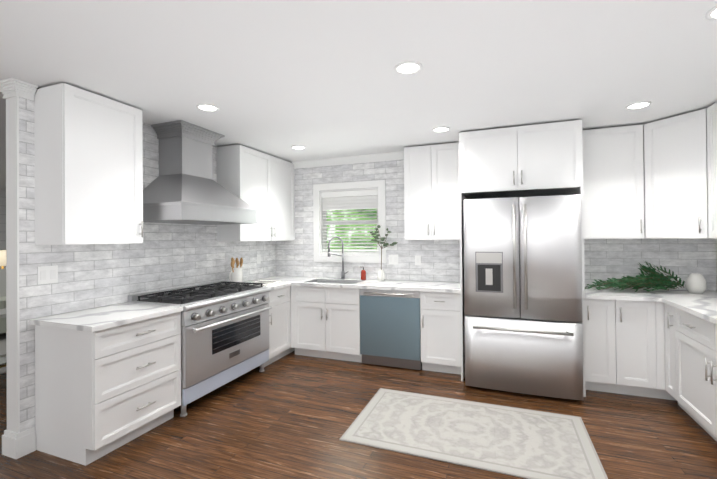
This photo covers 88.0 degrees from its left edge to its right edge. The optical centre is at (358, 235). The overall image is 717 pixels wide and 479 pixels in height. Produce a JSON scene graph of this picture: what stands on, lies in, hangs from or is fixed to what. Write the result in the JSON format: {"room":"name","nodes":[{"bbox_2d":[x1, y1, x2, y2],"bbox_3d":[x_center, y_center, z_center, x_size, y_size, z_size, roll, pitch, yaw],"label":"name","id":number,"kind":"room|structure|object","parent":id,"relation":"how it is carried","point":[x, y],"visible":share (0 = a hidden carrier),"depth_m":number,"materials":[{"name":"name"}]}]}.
{"room":"kitchen","nodes":[
{"label":"kitchen","id":0,"kind":"room"},
{"bbox_2d":[0,189,5,268],"bbox_3d":[-8.818,0.291,4.046,0.120,2.510,10.120,-1,0,21],"label":"wall","id":1,"kind":"structure","parent":0,"point":[2,219],"depth_m":7.68,"materials":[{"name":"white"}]},
{"bbox_2d":[6,96,275,432],"bbox_3d":[-1.592,0.233,4.452,0.125,2.510,4.172,-1,0,21],"label":"wall","id":2,"kind":"structure","parent":0,"point":[162,256],"depth_m":2.81,"materials":[{"name":"white tile"}]},
{"bbox_2d":[2,427,35,458],"bbox_3d":[-1.966,1.405,3.447,0.162,0.160,2.070,-1,0,21],"label":"baseboard","id":3,"kind":"structure","parent":2,"relation":"attached to","point":[18,445],"depth_m":2.49,"materials":[{"name":"white wood"}]},
{"bbox_2d":[0,78,37,100],"bbox_3d":[-2.344,-0.980,2.530,0.236,0.094,0.147,-1,0,21],"label":"crown molding","id":4,"kind":"structure","parent":2,"relation":"attached to","point":[11,87],"depth_m":2.50,"materials":[{"name":"white wood"}]},
{"bbox_2d":[37,265,57,284],"bbox_3d":[-2.214,0.282,2.646,0.010,0.125,0.125,-1,0,21],"label":"switch plate","id":5,"kind":"object","parent":2,"relation":"attached to","point":[47,274],"visible":1,"depth_m":2.64,"materials":[{"name":"white plastic"}]},
{"bbox_2d":[34,83,142,244],"bbox_3d":[-1.982,-0.474,2.787,0.358,1.080,0.580,-1,0,21],"label":"upper cabinet","id":6,"kind":"object","parent":2,"relation":"attached to","point":[88,146],"visible":0.98,"depth_m":2.60,"materials":[{"name":"white wood"}]},
{"bbox_2d":[143,120,257,224],"bbox_3d":[-1.538,-0.573,3.564,0.626,0.908,1.001,-1,0,21],"label":"range hood","id":7,"kind":"object","parent":2,"relation":"attached to","point":[183,187],"visible":0.94,"depth_m":3.44,"materials":[{"name":"silver metal"}]},
{"bbox_2d":[217,145,294,241],"bbox_3d":[-1.238,-0.469,4.721,0.358,1.080,1.176,-1,0,21],"label":"upper cabinet","id":8,"kind":"object","parent":2,"relation":"attached to","point":[263,184],"visible":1,"depth_m":4.48,"materials":[{"name":"white wood"}]},
{"bbox_2d":[257,255,260,263],"bbox_3d":[-1.328,0.319,4.946,0.010,0.120,0.075,-1,0,21],"label":"electrical outlet plate","id":9,"kind":"object","parent":2,"relation":"attached to","point":[258,259],"visible":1,"depth_m":4.95,"materials":[{"name":"white plastic"}]},
{"bbox_2d":[0,333,716,478],"bbox_3d":[-3.365,1.513,1.944,11.780,0.068,10.120,-1,0,21],"label":"floor","id":10,"kind":"structure","parent":0,"point":[291,415],"depth_m":2.71,"materials":[{"name":"brown wood"}]},
{"bbox_2d":[0,269,5,333],"bbox_3d":[-5.622,1.034,5.589,1.020,0.990,2.000,-1,0,21],"label":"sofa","id":11,"kind":"object","parent":10,"relation":"on","point":[2,297],"visible":0.02,"depth_m":5.80,"materials":[{"name":"grey fabric"}]},
{"bbox_2d":[0,308,6,367],"bbox_3d":[-3.861,1.158,3.786,0.400,0.690,1.400,-1,0,21],"label":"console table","id":12,"kind":"object","parent":10,"relation":"on","point":[3,361],"depth_m":3.87,"materials":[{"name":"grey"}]},
{"bbox_2d":[35,312,180,465],"bbox_3d":[-1.815,1.044,2.770,0.645,0.870,0.683,-1,0,21],"label":"base cabinet","id":13,"kind":"object","parent":10,"relation":"on","point":[100,394],"visible":0.98,"depth_m":2.51,"materials":[{"name":"white wood"}]},
{"bbox_2d":[30,302,182,331],"bbox_3d":[-1.830,0.592,2.762,0.633,0.034,0.713,-1,0,21],"label":"countertop","id":14,"kind":"structure","parent":13,"relation":"on","point":[99,318],"depth_m":2.63,"materials":[{"name":"stone"}]},
{"bbox_2d":[128,280,271,416],"bbox_3d":[-1.451,0.999,3.626,0.712,0.965,1.166,-1,0,21],"label":"range","id":15,"kind":"object","parent":10,"relation":"on","point":[224,332],"visible":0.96,"depth_m":3.38,"materials":[{"name":"silver metal"}]},
{"bbox_2d":[264,286,294,366],"bbox_3d":[-1.074,1.050,4.696,0.645,0.870,1.095,-1,0,21],"label":"base cabinet","id":16,"kind":"object","parent":10,"relation":"on","point":[280,325],"visible":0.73,"depth_m":4.34,"materials":[{"name":"white wood"}]},
{"bbox_2d":[245,280,292,289],"bbox_3d":[-1.187,0.596,4.395,0.660,0.034,0.450,-1,0,21],"label":"countertop","id":17,"kind":"structure","parent":16,"relation":"on","point":[277,285],"depth_m":4.35,"materials":[{"name":"stone"}]},
{"bbox_2d":[229,257,242,283],"bbox_3d":[-1.433,0.416,4.325,0.144,0.328,0.218,-1,0,21],"label":"utensil holder","id":18,"kind":"object","parent":17,"relation":"on","point":[236,274],"visible":0.81,"depth_m":4.28,"materials":[{"name":"white ceramic"}]},
{"bbox_2d":[250,280,280,285],"bbox_3d":[-1.154,0.572,4.461,0.280,0.013,0.450,-1,0,13],"label":"open book","id":19,"kind":"object","parent":17,"relation":"on","point":[266,282],"visible":0.71,"depth_m":4.46,"materials":[{"name":"white paper"}]},
{"bbox_2d":[262,277,309,280],"bbox_3d":[-0.993,0.598,4.899,0.660,0.034,0.330,-1,0,21],"label":"countertop","id":20,"kind":"structure","parent":16,"relation":"on","point":[269,278],"depth_m":4.98,"materials":[{"name":"stone"}]},
{"bbox_2d":[254,276,459,292],"bbox_3d":[-0.070,0.588,4.560,2.628,0.034,0.633,-1,0,21],"label":"countertop","id":21,"kind":"structure","parent":16,"relation":"on","point":[426,286],"depth_m":4.27,"materials":[{"name":"stone"}]},
{"bbox_2d":[306,279,361,283],"bbox_3d":[-0.303,0.675,4.636,0.674,0.196,0.374,-1,0,21],"label":"sink basin","id":22,"kind":"object","parent":21,"relation":"in","point":[336,281],"visible":0.02,"depth_m":4.82,"materials":[{"name":"silver metal"}]},
{"bbox_2d":[328,236,348,278],"bbox_3d":[-0.261,0.291,4.806,0.221,0.563,0.206,-1,0,21],"label":"faucet","id":23,"kind":"object","parent":21,"relation":"on","point":[343,273],"visible":1,"depth_m":4.84,"materials":[{"name":"silver metal"}]},
{"bbox_2d":[360,266,365,279],"bbox_3d":[0.061,0.484,4.743,0.072,0.172,0.068,-1,0,21],"label":"soap bottle","id":24,"kind":"object","parent":21,"relation":"on","point":[363,274],"visible":1,"depth_m":4.72,"materials":[{"name":"red plastic"}]},
{"bbox_2d":[370,225,397,280],"bbox_3d":[0.319,0.218,4.635,0.368,0.697,0.105,-1,0,26],"label":"potted plant","id":25,"kind":"object","parent":21,"relation":"on","point":[381,275],"visible":1,"depth_m":4.63,"materials":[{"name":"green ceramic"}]},
{"bbox_2d":[291,286,361,362],"bbox_3d":[-0.304,1.043,4.640,0.903,0.870,0.644,-1,0,21],"label":"base cabinet","id":26,"kind":"object","parent":10,"relation":"on","point":[325,322],"visible":0.9,"depth_m":4.37,"materials":[{"name":"white wood"}]},
{"bbox_2d":[360,289,421,369],"bbox_3d":[0.434,1.036,4.338,0.684,0.868,0.625,-1,0,21],"label":"dishwasher","id":27,"kind":"object","parent":10,"relation":"on","point":[390,329],"visible":0.92,"depth_m":4.08,"materials":[{"name":"blue metal"}]},
{"bbox_2d":[420,291,460,374],"bbox_3d":[0.960,1.030,4.154,0.423,0.870,0.644,-1,0,21],"label":"base cabinet","id":28,"kind":"object","parent":10,"relation":"on","point":[440,332],"visible":0.92,"depth_m":3.90,"materials":[{"name":"white wood"}]},
{"bbox_2d":[339,388,607,478],"bbox_3d":[0.815,1.453,2.800,1.670,0.009,0.960,-1,0,21],"label":"rug","id":29,"kind":"object","parent":10,"relation":"on","point":[522,443],"visible":1,"depth_m":2.69,"materials":[{"name":"beige fabric"}]},
{"bbox_2d":[459,120,585,396],"bbox_3d":[1.642,0.209,3.842,1.085,2.495,0.747,-1,0,21],"label":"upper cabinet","id":30,"kind":"object","parent":10,"relation":"on","point":[546,159],"visible":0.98,"depth_m":3.54,"materials":[{"name":"white wood"}]},
{"bbox_2d":[463,195,582,400],"bbox_3d":[1.601,0.551,3.718,0.976,1.810,0.938,-1,0,21],"label":"fridge","id":31,"kind":"object","parent":10,"relation":"on","point":[523,293],"visible":1,"depth_m":3.32,"materials":[{"name":"silver metal"}]},
{"bbox_2d":[585,299,676,400],"bbox_3d":[2.744,1.010,3.468,1.215,0.870,0.644,-1,0,21],"label":"base cabinet","id":32,"kind":"object","parent":10,"relation":"on","point":[624,346],"visible":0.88,"depth_m":3.31,"materials":[{"name":"white wood"}]},
{"bbox_2d":[585,287,659,301],"bbox_3d":[2.441,0.561,3.593,0.570,0.034,0.633,-1,0,21],"label":"countertop","id":33,"kind":"structure","parent":32,"relation":"on","point":[627,294],"depth_m":3.39,"materials":[{"name":"stone"}]},
{"bbox_2d":[664,303,716,440],"bbox_3d":[2.386,1.003,1.745,0.645,0.870,2.900,-1,0,21],"label":"base cabinet","id":34,"kind":"object","parent":10,"relation":"on","point":[691,364],"visible":0.98,"depth_m":2.75,"materials":[{"name":"white wood"}]},
{"bbox_2d":[642,289,716,324],"bbox_3d":[2.492,0.551,2.032,0.646,0.034,3.510,-1,0,21],"label":"countertop","id":35,"kind":"structure","parent":34,"relation":"on","point":[703,306],"depth_m":3.02,"materials":[{"name":"stone"}]},
{"bbox_2d":[585,261,684,291],"bbox_3d":[2.618,0.393,3.590,0.817,0.292,0.332,-1,0,21],"label":"greenery","id":36,"kind":"object","parent":35,"relation":"on","point":[654,279],"visible":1,"depth_m":3.51,"materials":[{"name":"green plant"}]},
{"bbox_2d":[685,273,706,293],"bbox_3d":[3.139,0.446,3.452,0.150,0.179,0.148,-1,0,21],"label":"vase","id":37,"kind":"object","parent":35,"relation":"on","point":[696,283],"visible":1,"depth_m":3.41,"materials":[{"name":"white ceramic"}]},
{"bbox_3d":[-6.394,1.233,6.668,0.560,0.622,0.560,-1,0,21],"label":"side table","id":38,"kind":"object","parent":10,"relation":"on","visible":0},
{"bbox_2d":[0,250,5,268],"bbox_3d":[-6.400,0.596,6.672,0.420,0.649,0.420,-1,0,21],"label":"table lamp","id":39,"kind":"object","parent":38,"relation":"on","point":[2,258],"visible":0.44,"depth_m":6.55,"materials":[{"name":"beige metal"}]},
{"bbox_2d":[0,0,716,188],"bbox_3d":[-3.387,-1.052,1.960,11.780,0.060,10.120,-1,0,21],"label":"ceiling","id":40,"kind":"structure","parent":0,"point":[320,79],"depth_m":2.26,"materials":[{"name":"white paint"}]},
{"bbox_2d":[196,104,218,111],"bbox_3d":[-1.218,-1.030,3.001,0.176,0.008,0.176,-1,0,21],"label":"recessed light","id":41,"kind":"object","parent":40,"relation":"in","point":[208,107],"visible":1,"depth_m":2.99,"materials":[{"name":"white"}]},
{"bbox_2d":[291,145,305,148],"bbox_3d":[-0.703,-1.026,4.340,0.176,0.008,0.176,-1,0,21],"label":"recessed light","id":42,"kind":"object","parent":40,"relation":"in","point":[298,147],"visible":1,"depth_m":4.34,"materials":[{"name":"white"}]},
{"bbox_2d":[394,61,421,74],"bbox_3d":[0.311,-1.047,2.326,0.176,0.008,0.176,-1,0,21],"label":"recessed light","id":43,"kind":"object","parent":40,"relation":"in","point":[408,67],"visible":1,"depth_m":2.32,"materials":[{"name":"white"}]},
{"bbox_2d":[432,127,449,131],"bbox_3d":[0.816,-1.043,3.665,0.176,0.008,0.176,-1,0,21],"label":"recessed light","id":44,"kind":"object","parent":40,"relation":"in","point":[440,129],"visible":1,"depth_m":3.66,"materials":[{"name":"white"}]},
{"bbox_2d":[625,101,651,109],"bbox_3d":[2.287,-1.059,3.034,0.176,0.008,0.176,-1,0,21],"label":"recessed light","id":45,"kind":"object","parent":40,"relation":"in","point":[638,105],"visible":0.96,"depth_m":3.03,"materials":[{"name":"white"}]},
{"bbox_2d":[705,6,716,19],"bbox_3d":[1.747,-1.063,1.742,0.176,0.008,0.176,-1,0,21],"label":"recessed light","id":46,"kind":"object","parent":40,"relation":"in","point":[710,14],"visible":1,"depth_m":1.79,"materials":[{"name":"white"}]},
{"bbox_2d":[276,159,715,290],"bbox_3d":[1.196,0.209,4.479,5.060,2.510,0.120,-1,0,21],"label":"wall","id":47,"kind":"structure","parent":0,"point":[605,259],"depth_m":4.64,"materials":[{"name":"white tile"}]},
{"bbox_2d":[292,151,403,168],"bbox_3d":[-0.141,-0.989,4.895,1.640,0.085,0.070,-1,0,21],"label":"crown molding","id":48,"kind":"structure","parent":47,"relation":"attached to","point":[353,159],"depth_m":4.87,"materials":[{"name":"white wood"}]},
{"bbox_2d":[313,180,385,262],"bbox_3d":[-0.113,-0.172,4.972,1.030,1.060,0.138,-1,0,21],"label":"window","id":49,"kind":"structure","parent":47,"relation":"in","point":[318,189],"depth_m":4.97,"materials":[{"name":"white wood"}]},
{"bbox_2d":[321,189,377,253],"bbox_3d":[-0.119,-0.172,4.957,0.812,0.842,0.055,-1,0,21],"label":"window blinds","id":50,"kind":"object","parent":49,"relation":"attached to","point":[351,200],"visible":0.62,"depth_m":4.95,"materials":[{"name":"white plastic"}]},
{"bbox_2d":[388,255,397,264],"bbox_3d":[0.441,0.307,4.699,0.125,0.125,0.010,-1,0,21],"label":"switch plate","id":51,"kind":"object","parent":47,"relation":"attached to","point":[393,259],"visible":1,"depth_m":4.70,"materials":[{"name":"white plastic"}]},
{"bbox_2d":[415,255,420,264],"bbox_3d":[0.735,0.309,4.586,0.075,0.120,0.010,-1,0,21],"label":"outlet","id":52,"kind":"object","parent":47,"relation":"attached to","point":[417,259],"visible":1,"depth_m":4.58,"materials":[{"name":"white plastic"}]},
{"bbox_2d":[404,142,459,239],"bbox_3d":[0.879,-0.489,4.347,0.637,1.080,0.358,-1,0,21],"label":"upper cabinet","id":53,"kind":"object","parent":47,"relation":"attached to","point":[431,192],"visible":0.96,"depth_m":4.21,"materials":[{"name":"white wood"}]},
{"bbox_2d":[582,124,643,238],"bbox_3d":[2.506,-0.506,3.721,0.507,1.080,0.358,-1,0,21],"label":"upper cabinet","id":54,"kind":"object","parent":47,"relation":"attached to","point":[613,181],"visible":0.98,"depth_m":3.59,"materials":[{"name":"white wood"}]},
{"bbox_2d":[643,109,707,238],"bbox_3d":[2.997,-0.512,3.375,0.650,1.080,0.649,-1,0,21],"label":"upper cabinet","id":55,"kind":"object","parent":47,"relation":"attached to","point":[675,177],"visible":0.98,"depth_m":3.27,"materials":[{"name":"white wood"}]},
{"bbox_2d":[715,239,716,290],"bbox_3d":[1.863,0.172,-0.664,0.120,2.510,9.000,-1,0,21],"label":"wall","id":56,"kind":"structure","parent":0,"point":[716,262],"depth_m":3.55,"materials":[{"name":"grey tile"}]},
{"bbox_2d":[707,102,716,238],"bbox_3d":[2.862,-0.516,2.563,0.320,1.080,0.959,-1,0,21],"label":"upper cabinet","id":57,"kind":"object","parent":56,"relation":"attached to","point":[712,161],"visible":1,"depth_m":2.96,"materials":[{"name":"white wood"}]}
]}

